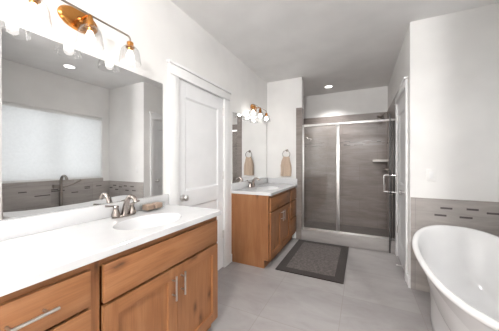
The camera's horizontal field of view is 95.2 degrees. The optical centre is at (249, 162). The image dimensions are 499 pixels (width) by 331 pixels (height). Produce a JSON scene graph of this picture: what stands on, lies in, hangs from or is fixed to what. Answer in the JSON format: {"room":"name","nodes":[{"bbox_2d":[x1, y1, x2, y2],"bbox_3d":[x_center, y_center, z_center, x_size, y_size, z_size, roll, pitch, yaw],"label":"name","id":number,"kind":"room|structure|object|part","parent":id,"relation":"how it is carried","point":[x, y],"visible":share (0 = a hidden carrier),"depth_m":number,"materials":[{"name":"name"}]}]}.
{"room":"bathroom","nodes":[
{"label":"bathroom","id":0,"kind":"room"},
{"bbox_2d":[0,0,266,253],"bbox_3d":[-1.211,-0.072,1.013,0.120,2.644,9.160,0,0,26],"label":"wall","id":1,"kind":"structure","parent":0,"point":[160,30],"depth_m":1.83,"materials":[{"name":"paint"}]},
{"bbox_2d":[12,0,140,61],"bbox_3d":[-0.912,-0.768,1.281,0.182,0.236,0.624,0,0,26],"label":"vanity light","id":2,"kind":"object","parent":1,"relation":"attached to","point":[78,19],"visible":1,"depth_m":1.26,"materials":[{"name":"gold metal"}]},
{"bbox_3d":[-0.998,-0.704,1.051,0.134,0.108,0.134,0,0,26],"label":"lamp shade","id":3,"kind":"part","parent":2,"relation":"part of","materials":[{"name":"clear glass"}]},
{"bbox_3d":[-0.998,-0.700,1.051,0.047,0.061,0.047,0,0,26],"label":"bulb","id":4,"kind":"part","parent":2,"relation":"part of","materials":[{"name":"white glass"}]},
{"bbox_2d":[29,0,40,5],"bbox_3d":[-0.998,-0.761,1.051,0.052,0.061,0.052,0,0,26],"label":"socket","id":5,"kind":"object","parent":2,"relation":"attached to","point":[32,2],"depth_m":1.04,"materials":[{"name":"gold metal"}]},
{"bbox_3d":[-0.932,-0.822,1.291,0.093,0.036,0.036,0,0,26],"label":"arm","id":6,"kind":"part","parent":2,"relation":"part of","materials":[{"name":"orange metal"}]},
{"bbox_3d":[-0.891,-0.704,1.271,0.134,0.108,0.134,0,0,26],"label":"lamp shade","id":7,"kind":"part","parent":2,"relation":"part of","materials":[{"name":"clear glass"}]},
{"bbox_2d":[84,14,95,31],"bbox_3d":[-0.891,-0.775,1.271,0.052,0.089,0.052,0,0,26],"label":"socket","id":8,"kind":"object","parent":2,"relation":"attached to","point":[89,25],"depth_m":1.26,"materials":[{"name":"gold metal"}]},
{"bbox_3d":[-0.891,-0.700,1.271,0.047,0.061,0.047,0,0,26],"label":"bulb","id":9,"kind":"part","parent":2,"relation":"part of","materials":[{"name":"white glass"}]},
{"bbox_3d":[-0.891,-0.800,1.271,0.012,0.056,0.502,0,0,26],"label":"rod","id":10,"kind":"part","parent":2,"relation":"part of","materials":[{"name":"brown metal"}]},
{"bbox_3d":[-0.783,-0.700,1.491,0.047,0.061,0.047,0,0,26],"label":"bulb","id":11,"kind":"part","parent":2,"relation":"part of","materials":[{"name":"white glass"}]},
{"bbox_2d":[126,41,134,51],"bbox_3d":[-0.783,-0.761,1.491,0.052,0.061,0.052,0,0,26],"label":"socket","id":12,"kind":"object","parent":2,"relation":"attached to","point":[130,46],"depth_m":1.48,"materials":[{"name":"gold metal"}]},
{"bbox_2d":[0,20,162,220],"bbox_3d":[-0.994,-0.192,1.315,0.006,0.912,1.252,0,0,26],"label":"wall mirror","id":13,"kind":"object","parent":1,"relation":"attached to","point":[78,129],"visible":1,"depth_m":1.28,"materials":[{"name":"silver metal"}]},
{"bbox_2d":[0,194,168,240],"bbox_3d":[-0.985,0.310,1.316,0.020,0.087,1.347,0,0,26],"label":"backsplash","id":14,"kind":"structure","parent":1,"relation":"attached to","point":[19,227],"depth_m":1.22,"materials":[{"name":"stone"}]},
{"bbox_2d":[167,59,231,267],"bbox_3d":[-0.463,0.191,2.367,0.038,2.118,1.018,0,0,26],"label":"trim","id":15,"kind":"structure","parent":1,"relation":"attached to","point":[176,71],"depth_m":2.10,"materials":[{"name":"white paint"}]},
{"bbox_2d":[179,79,223,269],"bbox_3d":[-0.469,0.242,2.374,0.102,2.000,0.756,0,0,26],"label":"door","id":16,"kind":"structure","parent":1,"relation":"in","point":[201,112],"depth_m":2.37,"materials":[{"name":"white paint"}]},
{"bbox_3d":[-0.592,0.325,2.080,0.066,0.062,0.062,0,0,26],"label":"knob","id":17,"kind":"part","parent":16,"relation":"part of","materials":[{"name":"metal"}]},
{"bbox_2d":[232,112,265,182],"bbox_3d":[0.029,-0.192,3.413,0.006,0.912,1.160,0,0,26],"label":"wall mirror","id":18,"kind":"object","parent":1,"relation":"attached to","point":[248,135],"visible":0.96,"depth_m":3.28,"materials":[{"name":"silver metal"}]},
{"bbox_2d":[231,178,267,190],"bbox_3d":[0.042,0.310,3.421,0.020,0.087,1.237,0,0,26],"label":"backsplash","id":19,"kind":"structure","parent":1,"relation":"attached to","point":[234,186],"depth_m":3.19,"materials":[{"name":"stone"}]},
{"bbox_2d":[250,104,270,121],"bbox_3d":[0.134,-0.768,3.428,0.182,0.236,0.624,0,0,26],"label":"vanity light","id":20,"kind":"object","parent":1,"relation":"attached to","point":[253,107],"visible":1,"depth_m":3.40,"materials":[{"name":"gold metal"}]},
{"bbox_2d":[267,77,302,215],"bbox_3d":[0.602,-0.072,3.903,0.606,2.644,0.117,0,0,26],"label":"wall partition","id":21,"kind":"structure","parent":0,"point":[283,96],"depth_m":3.87,"materials":[{"name":"paint"}]},
{"bbox_2d":[296,108,303,238],"bbox_3d":[0.607,0.163,3.901,0.594,2.175,0.140,0,0,26],"label":"trim","id":22,"kind":"structure","parent":21,"relation":"attached to","point":[299,111],"depth_m":3.73,"materials":[{"name":"tile"}]},
{"bbox_2d":[302,229,394,252],"bbox_3d":[1.452,1.169,3.479,1.293,0.163,0.157,0,0,26],"label":"trim","id":23,"kind":"structure","parent":21,"relation":"attached to","point":[377,244],"depth_m":3.38,"materials":[{"name":"tile"}]},
{"bbox_2d":[302,113,396,252],"bbox_3d":[1.316,0.234,3.200,1.293,1.705,0.667,0,0,26],"label":"shower enclosure","id":24,"kind":"object","parent":23,"relation":"on","point":[391,175],"visible":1,"depth_m":3.33,"materials":[{"name":"metal"}]},
{"bbox_3d":[1.452,1.076,3.481,1.293,0.022,0.044,0,0,26],"label":"sill rail","id":25,"kind":"part","parent":24,"relation":"part of","materials":[{"name":"metal"}]},
{"bbox_3d":[1.452,-0.602,3.481,1.293,0.033,0.044,0,0,26],"label":"header rail","id":26,"kind":"part","parent":24,"relation":"part of","materials":[{"name":"metal"}]},
{"bbox_3d":[0.612,-0.149,3.807,0.134,0.155,0.044,0,0,26],"label":"towel ring","id":27,"kind":"object","parent":21,"relation":"attached to","visible":0},
{"bbox_2d":[280,156,291,175],"bbox_3d":[0.602,0.061,3.792,0.178,0.339,0.060,0,0,26],"label":"hand towel","id":28,"kind":"object","parent":27,"relation":"hanging from","point":[286,169],"visible":1,"depth_m":3.77,"materials":[{"name":"beige fabric"}]},
{"bbox_2d":[208,220,432,330],"bbox_3d":[0.100,1.295,0.307,3.097,0.150,9.280,0,0,26],"label":"floor","id":29,"kind":"structure","parent":0,"point":[375,294],"depth_m":2.09,"materials":[{"name":"tile"}]},
{"bbox_2d":[0,216,217,330],"bbox_3d":[-0.740,0.820,1.206,0.555,0.861,1.340,0,0,26],"label":"vanity cabinet","id":30,"kind":"object","parent":29,"relation":"on","point":[169,282],"visible":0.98,"depth_m":1.10,"materials":[{"name":"brown wood"}]},
{"bbox_3d":[-0.692,0.494,0.714,0.038,0.011,0.150,0,0,26],"label":"handle","id":31,"kind":"part","parent":30,"relation":"part of","materials":[{"name":"silver metal"}]},
{"bbox_3d":[-0.718,0.494,0.727,0.020,0.141,0.387,0,0,26],"label":"drawer","id":32,"kind":"part","parent":30,"relation":"part of","materials":[{"name":"brown wood"}]},
{"bbox_3d":[-0.718,0.712,0.727,0.020,0.267,0.387,0,0,26],"label":"drawer","id":33,"kind":"part","parent":30,"relation":"part of","materials":[{"name":"brown wood"}]},
{"bbox_2d":[0,194,221,296],"bbox_3d":[-0.750,0.374,1.207,0.538,0.216,1.357,0,0,26],"label":"countertop","id":34,"kind":"structure","parent":30,"relation":"on","point":[35,249],"depth_m":1.09,"materials":[{"name":"stone"}]},
{"bbox_2d":[105,194,139,218],"bbox_3d":[-0.784,0.279,1.478,0.157,0.148,0.238,0,0,26],"label":"vanity faucet","id":35,"kind":"object","parent":34,"relation":"on","point":[125,211],"visible":1,"depth_m":1.47,"materials":[{"name":"silver metal"}]},
{"bbox_3d":[-0.827,0.347,1.499,0.060,0.012,0.165,0,0,26],"label":"plate","id":36,"kind":"part","parent":35,"relation":"part of","materials":[{"name":"silver metal"}]},
{"bbox_3d":[-0.780,0.276,1.476,0.149,0.143,0.046,0,0,26],"label":"spout","id":37,"kind":"part","parent":35,"relation":"part of","materials":[{"name":"silver metal"}]},
{"bbox_2d":[113,213,181,229],"bbox_3d":[-0.607,0.418,1.391,0.300,0.128,0.430,0,0,26],"label":"basin","id":38,"kind":"object","parent":34,"relation":"in","point":[150,221],"depth_m":1.50,"materials":[{"name":"white ceramic"}]},
{"bbox_3d":[-0.722,0.325,1.693,0.088,0.056,0.164,0,0,26],"label":"soap dish","id":39,"kind":"object","parent":34,"relation":"on","visible":0},
{"bbox_2d":[142,203,154,210],"bbox_3d":[-0.738,0.324,1.659,0.060,0.042,0.068,0,0,26],"label":"soap bar","id":40,"kind":"object","parent":39,"relation":"in","point":[149,206],"visible":1,"depth_m":1.64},
{"bbox_2d":[151,202,162,208],"bbox_3d":[-0.706,0.324,1.726,0.060,0.042,0.068,0,0,26],"label":"soap bar","id":41,"kind":"object","parent":39,"relation":"in","point":[157,204],"visible":0.81,"depth_m":1.71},
{"bbox_3d":[-0.520,0.873,1.133,0.020,0.545,0.414,0,0,26],"label":"door","id":42,"kind":"part","parent":30,"relation":"part of","materials":[{"name":"brown wood"}]},
{"bbox_3d":[-0.527,0.873,1.136,0.006,0.421,0.290,0,0,26],"label":"door panel","id":43,"kind":"part","parent":30,"relation":"part of","materials":[{"name":"brown wood"}]},
{"bbox_3d":[-0.419,0.703,1.274,0.038,0.134,0.011,0,0,26],"label":"handle","id":44,"kind":"part","parent":30,"relation":"part of","materials":[{"name":"silver metal"}]},
{"bbox_3d":[-0.389,0.703,1.337,0.038,0.134,0.011,0,0,26],"label":"handle","id":45,"kind":"part","parent":30,"relation":"part of","materials":[{"name":"silver metal"}]},
{"bbox_3d":[-0.338,0.873,1.507,0.020,0.545,0.411,0,0,26],"label":"door","id":46,"kind":"part","parent":30,"relation":"part of","materials":[{"name":"brown wood"}]},
{"bbox_3d":[-0.344,0.873,1.510,0.006,0.421,0.287,0,0,26],"label":"door panel","id":47,"kind":"part","parent":30,"relation":"part of","materials":[{"name":"brown wood"}]},
{"bbox_2d":[231,187,295,267],"bbox_3d":[0.285,0.820,3.310,0.555,0.861,1.225,0,0,26],"label":"vanity cabinet","id":48,"kind":"object","parent":29,"relation":"on","point":[261,225],"visible":0.98,"depth_m":2.81,"materials":[{"name":"brown wood"}]},
{"bbox_3d":[-0.014,0.820,2.784,0.478,0.861,0.018,0,0,26],"label":"panel","id":49,"kind":"part","parent":48,"relation":"part of","materials":[{"name":"brown wood"}]},
{"bbox_2d":[231,178,297,195],"bbox_3d":[0.275,0.374,3.308,0.538,0.216,1.237,0,0,26],"label":"countertop","id":50,"kind":"structure","parent":48,"relation":"on","point":[265,186],"depth_m":3.25,"materials":[{"name":"stone"}]},
{"bbox_2d":[248,177,259,187],"bbox_3d":[0.073,0.279,3.235,0.157,0.148,0.238,0,0,26],"label":"vanity faucet","id":51,"kind":"object","parent":50,"relation":"on","point":[252,184],"visible":0.98,"depth_m":3.22,"materials":[{"name":"silver metal"}]},
{"bbox_3d":[0.076,0.276,3.234,0.149,0.143,0.046,0,0,26],"label":"spout","id":52,"kind":"part","parent":51,"relation":"part of","materials":[{"name":"silver metal"}]},
{"bbox_2d":[256,187,278,189],"bbox_3d":[0.250,0.418,3.149,0.300,0.128,0.430,0,0,26],"label":"basin","id":53,"kind":"object","parent":50,"relation":"in","point":[257,188],"depth_m":3.30,"materials":[{"name":"white ceramic"}]},
{"bbox_3d":[0.328,0.873,2.873,0.020,0.545,0.413,0,0,26],"label":"door","id":54,"kind":"part","parent":48,"relation":"part of","materials":[{"name":"brown wood"}]},
{"bbox_3d":[0.322,0.873,2.876,0.006,0.421,0.289,0,0,26],"label":"door panel","id":55,"kind":"part","parent":48,"relation":"part of","materials":[{"name":"brown wood"}]},
{"bbox_3d":[0.474,0.772,3.217,0.020,0.766,1.225,0,0,26],"label":"frame","id":56,"kind":"part","parent":48,"relation":"part of","materials":[{"name":"brown wood"}]},
{"bbox_3d":[0.512,0.873,3.250,0.020,0.545,0.413,0,0,26],"label":"door","id":57,"kind":"part","parent":48,"relation":"part of","materials":[{"name":"brown wood"}]},
{"bbox_3d":[0.506,0.873,3.253,0.006,0.421,0.289,0,0,26],"label":"door panel","id":58,"kind":"part","parent":48,"relation":"part of","materials":[{"name":"brown wood"}]},
{"bbox_3d":[0.685,0.999,3.605,0.020,0.253,0.318,0,0,26],"label":"drawer","id":59,"kind":"part","parent":48,"relation":"part of","materials":[{"name":"brown wood"}]},
{"bbox_3d":[0.685,0.730,3.605,0.020,0.250,0.318,0,0,26],"label":"drawer","id":60,"kind":"part","parent":48,"relation":"part of","materials":[{"name":"brown wood"}]},
{"bbox_3d":[0.685,0.505,3.605,0.020,0.162,0.318,0,0,26],"label":"drawer","id":61,"kind":"part","parent":48,"relation":"part of","materials":[{"name":"brown wood"}]},
{"bbox_2d":[275,239,348,283],"bbox_3d":[0.876,1.244,3.005,0.738,0.012,1.130,0,0,26],"label":"bath mat","id":62,"kind":"object","parent":29,"relation":"on","point":[323,261],"visible":1,"depth_m":2.85,"materials":[{"name":"grey fabric"}]},
{"bbox_3d":[0.876,1.244,3.005,0.542,0.012,0.934,0,0,26],"label":"panel","id":63,"kind":"part","parent":62,"relation":"part of","materials":[{"name":"grey fabric"}]},
{"bbox_2d":[412,225,498,330],"bbox_3d":[1.495,0.915,1.343,0.808,0.669,1.688,0,0,26],"label":"bathtub","id":64,"kind":"object","parent":29,"relation":"on","point":[460,265],"visible":1,"depth_m":1.85,"materials":[{"name":"white ceramic"}]},
{"bbox_2d":[171,0,498,96],"bbox_3d":[0.100,-1.454,0.307,3.097,0.120,9.280,0,0,26],"label":"ceiling","id":65,"kind":"structure","parent":0,"point":[346,45],"depth_m":2.46,"materials":[{"name":"paint"}]},
{"bbox_2d":[303,86,387,118],"bbox_3d":[1.683,-0.072,4.631,1.912,2.644,0.120,0,0,26],"label":"wall","id":66,"kind":"structure","parent":0,"point":[371,100],"depth_m":4.45,"materials":[{"name":"paint"}]},
{"bbox_2d":[304,112,386,228],"bbox_3d":[1.654,0.147,4.571,1.888,2.145,0.014,0,0,26],"label":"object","id":67,"kind":"structure","parent":66,"relation":"attached to","point":[363,200],"depth_m":4.43,"materials":[{"name":"tile"}]},
{"bbox_2d":[372,159,387,161],"bbox_3d":[2.342,-0.032,4.098,0.235,0.040,0.235,0,0,26],"label":"corner shelf","id":68,"kind":"object","parent":66,"relation":"attached to","point":[384,160],"visible":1,"depth_m":4.01,"materials":[{"name":"stone"}]},
{"bbox_2d":[388,19,424,287],"bbox_3d":[2.134,-0.072,3.239,0.120,2.644,2.227,0,0,26],"label":"wall","id":69,"kind":"structure","parent":0,"point":[410,62],"depth_m":2.25,"materials":[{"name":"paint"}]},
{"bbox_2d":[377,112,389,118],"bbox_3d":[2.197,-0.763,3.746,0.188,0.139,0.136,0,0,26],"label":"sprayer","id":70,"kind":"object","parent":69,"relation":"attached to","point":[379,117],"visible":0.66,"depth_m":3.72,"materials":[{"name":"silver metal"}]},
{"bbox_2d":[387,99,394,232],"bbox_3d":[2.260,0.147,3.649,0.014,2.145,1.140,0,0,26],"label":"trim","id":71,"kind":"structure","parent":69,"relation":"attached to","point":[391,109],"depth_m":3.93,"materials":[{"name":"tile"}]},
{"bbox_2d":[393,76,407,280],"bbox_3d":[1.812,0.176,2.757,0.038,2.147,0.859,0,0,26],"label":"trim","id":72,"kind":"structure","parent":69,"relation":"attached to","point":[402,89],"depth_m":2.43,"materials":[{"name":"white paint"}]},
{"bbox_2d":[397,96,403,269],"bbox_3d":[1.820,0.237,2.756,0.102,2.009,0.654,0,0,26],"label":"door","id":73,"kind":"structure","parent":69,"relation":"in","point":[400,118],"depth_m":2.84,"materials":[{"name":"white paint"}]},
{"bbox_2d":[406,272,409,287],"bbox_3d":[1.614,1.200,2.325,0.014,0.100,0.128,0,0,26],"label":"baseboard","id":74,"kind":"structure","parent":69,"relation":"attached to","point":[407,275],"depth_m":2.31,"materials":[{"name":"white paint"}]},
{"bbox_2d":[425,2,498,201],"bbox_3d":[2.151,-0.072,2.058,0.945,2.644,0.120,0,0,26],"label":"wall","id":75,"kind":"structure","parent":0,"point":[462,47],"depth_m":2.09,"materials":[{"name":"paint"}]},
{"bbox_2d":[427,169,435,180],"bbox_3d":[1.740,0.121,2.186,0.070,0.117,0.010,0,0,26],"label":"light switch","id":76,"kind":"object","parent":75,"relation":"attached to","point":[431,173],"visible":1,"depth_m":2.18,"materials":[{"name":"white plastic"}]},
{"bbox_2d":[411,197,498,292],"bbox_3d":[2.010,0.797,2.053,0.929,0.906,0.014,0,0,26],"label":"trim","id":77,"kind":"structure","parent":75,"relation":"attached to","point":[478,215],"depth_m":2.13,"materials":[{"name":"tile"}]}
]}

